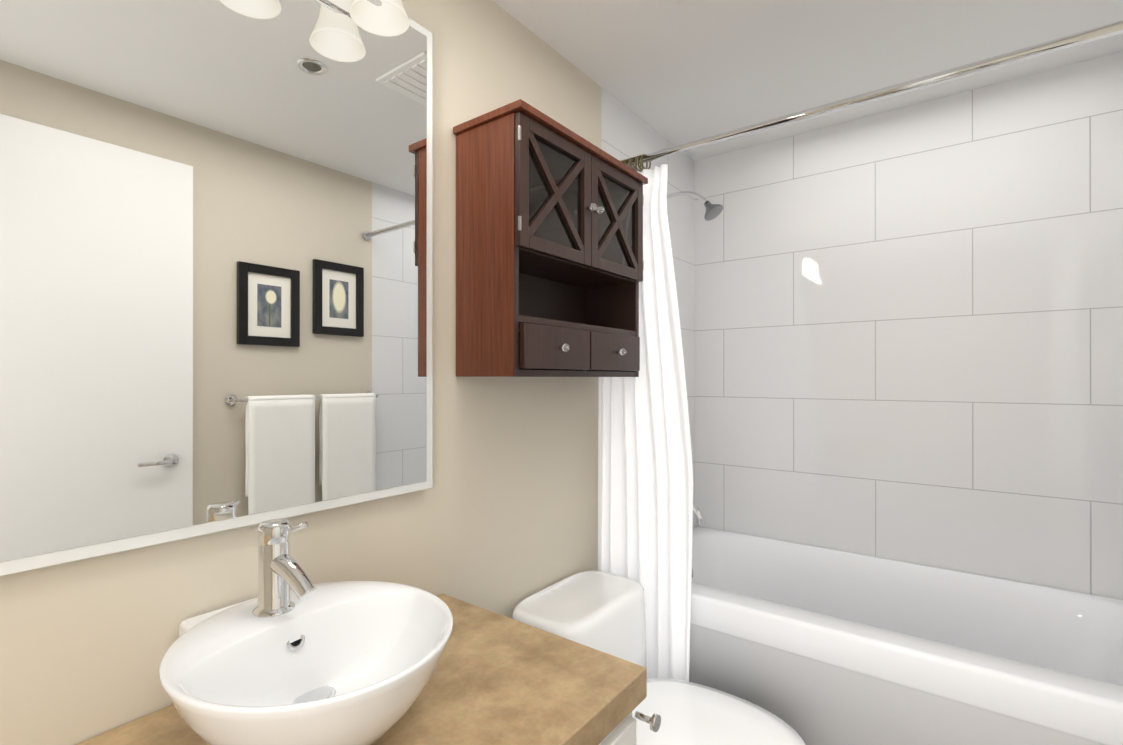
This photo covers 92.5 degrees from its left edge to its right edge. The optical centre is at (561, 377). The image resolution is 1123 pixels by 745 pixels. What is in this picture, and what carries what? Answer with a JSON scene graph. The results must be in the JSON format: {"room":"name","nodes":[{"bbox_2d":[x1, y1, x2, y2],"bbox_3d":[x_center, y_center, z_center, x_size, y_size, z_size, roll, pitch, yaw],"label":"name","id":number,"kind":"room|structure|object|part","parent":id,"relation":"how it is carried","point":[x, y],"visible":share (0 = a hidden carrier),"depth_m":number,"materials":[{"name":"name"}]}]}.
{"room":"bathroom","nodes":[
{"label":"bathroom","id":0,"kind":"room"},
{"bbox_2d":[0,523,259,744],"bbox_3d":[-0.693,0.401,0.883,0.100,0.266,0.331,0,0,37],"label":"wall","id":1,"kind":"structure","parent":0,"point":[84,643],"depth_m":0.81,"materials":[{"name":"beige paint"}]},
{"bbox_2d":[0,0,674,618],"bbox_3d":[-0.364,-0.172,1.297,0.128,1.715,2.769,0,0,37],"label":"wall","id":2,"kind":"structure","parent":0,"point":[216,265],"depth_m":0.98,"materials":[{"name":"beige paint"}]},
{"bbox_2d":[349,0,408,36],"bbox_3d":[-0.451,-0.822,0.989,0.159,0.217,0.350,0,0,37],"label":"sconce","id":3,"kind":"object","parent":2,"relation":"attached to","point":[387,18],"visible":1,"depth_m":1.10,"materials":[{"name":"white glass"}]},
{"bbox_2d":[453,99,647,376],"bbox_3d":[0.007,-0.315,1.520,0.243,0.628,0.608,0,0,37],"label":"upper cabinet","id":4,"kind":"object","parent":2,"relation":"attached to","point":[549,247],"visible":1,"depth_m":1.35,"materials":[{"name":"brown wood"}]},
{"bbox_3d":[-0.096,-0.560,1.232,0.006,0.032,0.006,0,0,37],"label":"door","id":5,"kind":"part","parent":4,"relation":"part of","materials":[{"name":"silver metal"}]},
{"bbox_3d":[-0.096,-0.353,1.232,0.006,0.032,0.006,0,0,37],"label":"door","id":6,"kind":"part","parent":4,"relation":"part of","materials":[{"name":"silver metal"}]},
{"bbox_3d":[-0.092,-0.456,1.249,0.018,0.307,0.032,0,0,37],"label":"door","id":7,"kind":"part","parent":4,"relation":"part of","materials":[{"name":"brown wood"}]},
{"bbox_3d":[-0.014,-0.319,1.352,0.018,0.032,0.226,0,0,37],"label":"door","id":8,"kind":"part","parent":4,"relation":"part of","materials":[{"name":"brown wood"}]},
{"bbox_3d":[-0.018,-0.456,1.355,0.003,0.243,0.226,0,0,37],"label":"panel","id":9,"kind":"part","parent":4,"relation":"part of","materials":[{"name":"clear glass"}]},
{"bbox_3d":[-0.010,-0.074,1.358,0.016,0.106,0.272,0,0,37],"label":"drawer","id":10,"kind":"part","parent":4,"relation":"part of","materials":[{"name":"brown wood"}]},
{"bbox_3d":[-0.013,-0.456,1.351,0.012,0.247,0.230,0,0,37],"label":"door","id":11,"kind":"part","parent":4,"relation":"part of","materials":[{"name":"brown wood"}]},
{"bbox_3d":[-0.013,-0.456,1.351,0.012,0.247,0.230,0,0,37],"label":"door","id":12,"kind":"part","parent":4,"relation":"part of","materials":[{"name":"brown wood"}]},
{"bbox_3d":[-0.014,-0.594,1.352,0.018,0.032,0.226,0,0,37],"label":"door","id":13,"kind":"part","parent":4,"relation":"part of","materials":[{"name":"brown wood"}]},
{"bbox_3d":[0.011,-0.074,1.342,0.018,0.021,0.022,0,0,37],"label":"knob","id":14,"kind":"part","parent":4,"relation":"part of","materials":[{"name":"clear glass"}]},
{"bbox_2d":[519,247,635,287],"bbox_3d":[-0.009,-0.307,1.532,0.191,0.016,0.556,0,0,37],"label":"shelf","id":15,"kind":"object","parent":4,"relation":"attached to","point":[534,265],"depth_m":1.55,"materials":[{"name":"brown wood"}]},
{"bbox_2d":[519,315,635,335],"bbox_3d":[-0.009,-0.137,1.532,0.191,0.016,0.556,0,0,37],"label":"shelf","id":16,"kind":"object","parent":4,"relation":"attached to","point":[629,330],"depth_m":1.45,"materials":[{"name":"brown wood"}]},
{"bbox_3d":[0.064,-0.456,1.455,0.018,0.307,0.032,0,0,37],"label":"door","id":17,"kind":"part","parent":4,"relation":"part of","materials":[{"name":"brown wood"}]},
{"bbox_3d":[0.085,-0.456,1.483,0.018,0.307,0.032,0,0,37],"label":"door","id":18,"kind":"part","parent":4,"relation":"part of","materials":[{"name":"brown wood"}]},
{"bbox_3d":[0.086,-0.456,1.438,0.018,0.019,0.020,0,0,37],"label":"knob","id":19,"kind":"part","parent":4,"relation":"part of","materials":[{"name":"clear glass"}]},
{"bbox_3d":[0.107,-0.456,1.466,0.018,0.019,0.020,0,0,37],"label":"knob","id":20,"kind":"part","parent":4,"relation":"part of","materials":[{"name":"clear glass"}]},
{"bbox_3d":[0.157,-0.314,1.753,0.190,0.594,0.003,0,0,37],"label":"panel","id":21,"kind":"part","parent":4,"relation":"part of","materials":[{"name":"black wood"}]},
{"bbox_3d":[0.157,-0.073,1.580,0.016,0.106,0.272,0,0,37],"label":"drawer","id":22,"kind":"part","parent":4,"relation":"part of","materials":[{"name":"brown wood"}]},
{"bbox_3d":[0.159,-0.456,1.589,0.003,0.243,0.226,0,0,37],"label":"panel","id":23,"kind":"part","parent":4,"relation":"part of","materials":[{"name":"clear glass"}]},
{"bbox_3d":[0.163,-0.318,1.586,0.018,0.032,0.226,0,0,37],"label":"door","id":24,"kind":"part","parent":4,"relation":"part of","materials":[{"name":"brown wood"}]},
{"bbox_3d":[0.164,-0.456,1.585,0.012,0.247,0.230,0,0,37],"label":"door","id":25,"kind":"part","parent":4,"relation":"part of","materials":[{"name":"brown wood"}]},
{"bbox_3d":[0.164,-0.456,1.585,0.012,0.247,0.230,0,0,37],"label":"door","id":26,"kind":"part","parent":4,"relation":"part of","materials":[{"name":"brown wood"}]},
{"bbox_3d":[0.163,-0.593,1.587,0.018,0.032,0.226,0,0,37],"label":"door","id":27,"kind":"part","parent":4,"relation":"part of","materials":[{"name":"brown wood"}]},
{"bbox_3d":[0.179,-0.073,1.564,0.018,0.021,0.022,0,0,37],"label":"knob","id":28,"kind":"part","parent":4,"relation":"part of","materials":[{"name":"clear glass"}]},
{"bbox_3d":[0.241,-0.456,1.689,0.018,0.307,0.032,0,0,37],"label":"door","id":29,"kind":"part","parent":4,"relation":"part of","materials":[{"name":"brown wood"}]},
{"bbox_2d":[667,191,722,220],"bbox_3d":[0.516,-0.699,2.172,0.274,0.155,0.080,0,0,37],"label":"shower","id":30,"kind":"object","parent":2,"relation":"attached to","point":[712,211],"visible":0.73,"depth_m":2.12,"materials":[{"name":"silver metal"}]},
{"bbox_3d":[0.497,-0.719,2.186,0.214,0.081,0.017,0,0,37],"label":"arm","id":31,"kind":"part","parent":30,"relation":"part of"},
{"bbox_2d":[621,21,1122,171],"bbox_3d":[0.757,-0.731,1.460,1.516,0.060,0.054,0,0,37],"label":"rail","id":32,"kind":"object","parent":2,"relation":"attached to","point":[1087,36],"visible":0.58,"depth_m":1.37,"materials":[{"name":"silver metal"}]},
{"bbox_2d":[598,164,692,681],"bbox_3d":[0.271,0.202,1.769,0.356,1.799,0.103,0,0,37],"label":"curtain","id":33,"kind":"object","parent":32,"relation":"hanging from","point":[645,498],"visible":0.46,"depth_m":1.72,"materials":[{"name":"white fabric"}]},
{"bbox_2d":[492,0,1122,160],"bbox_3d":[0.262,-1.081,0.805,1.720,0.100,3.438,0,0,37],"label":"ceiling","id":34,"kind":"structure","parent":0,"point":[678,72],"depth_m":1.69,"materials":[{"name":"white paint"}]},
{"bbox_2d":[695,51,1122,599],"bbox_3d":[1.269,0.187,2.135,1.520,2.430,0.100,0,0,37],"label":"tiled wall","id":35,"kind":"structure","parent":0,"point":[909,334],"depth_m":2.00,"materials":[{"name":"tile"}]},
{"bbox_3d":[0.262,1.449,0.801,1.720,0.100,3.438,0,0,37],"label":"floor","id":36,"kind":"structure","parent":0,"visible":0},
{"bbox_2d":[595,694,660,744],"bbox_3d":[-0.538,0.992,0.502,0.602,0.813,1.574,0,0,37],"label":"bathroom vanity","id":37,"kind":"object","parent":36,"relation":"on","point":[623,732],"depth_m":0.94,"materials":[{"name":"white"}]},
{"bbox_2d":[75,594,646,744],"bbox_3d":[-0.551,0.558,0.517,0.564,0.055,1.602,0,0,37],"label":"countertop","id":38,"kind":"structure","parent":37,"relation":"on","point":[497,679],"depth_m":0.90,"materials":[{"name":"brown stone"}]},
{"bbox_2d":[159,519,452,744],"bbox_3d":[-0.383,0.384,0.823,0.451,0.294,0.386,0,0,37],"label":"sink","id":39,"kind":"object","parent":38,"relation":"in","point":[291,654],"visible":1,"depth_m":0.83,"materials":[{"name":"white ceramic"}]},
{"bbox_2d":[252,519,316,617],"bbox_3d":[-0.440,0.308,0.863,0.128,0.144,0.074,0,0,37],"label":"faucet","id":40,"kind":"object","parent":39,"relation":"on","point":[278,572],"depth_m":0.86,"materials":[{"name":"silver metal"}]},
{"bbox_3d":[0.147,0.603,0.951,0.034,0.011,0.011,0,0,37],"label":"knob","id":41,"kind":"part","parent":37,"relation":"part of","materials":[{"name":"silver metal"}]},
{"bbox_3d":[0.164,0.603,0.938,0.008,0.027,0.027,0,0,37],"label":"knob","id":42,"kind":"part","parent":37,"relation":"part of","materials":[{"name":"silver metal"}]},
{"bbox_2d":[512,570,805,744],"bbox_3d":[0.262,1.020,1.428,0.740,0.760,0.424,0,0,37],"label":"toilet","id":43,"kind":"object","parent":36,"relation":"on","point":[601,611],"visible":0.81,"depth_m":1.45,"materials":[{"name":"white ceramic"}]},
{"bbox_3d":[0.066,0.801,1.576,0.250,0.320,0.424,0,0,37],"label":"tank","id":44,"kind":"part","parent":43,"relation":"part of","materials":[{"name":"white ceramic"}]},
{"bbox_3d":[0.352,0.902,1.360,0.514,0.066,0.386,0,0,37],"label":"seat","id":45,"kind":"part","parent":43,"relation":"part of","materials":[{"name":"white plastic"}]},
{"bbox_2d":[689,504,1122,744],"bbox_3d":[0.999,0.945,1.778,1.516,0.912,0.785,0,0,37],"label":"bathtub","id":46,"kind":"object","parent":36,"relation":"on","point":[812,645],"visible":0.73,"depth_m":1.61,"materials":[{"name":"white ceramic"}]},
{"bbox_3d":[0.489,0.543,2.190,0.195,0.091,0.033,0,0,37],"label":"spout arm","id":47,"kind":"part","parent":46,"relation":"part of"}
]}

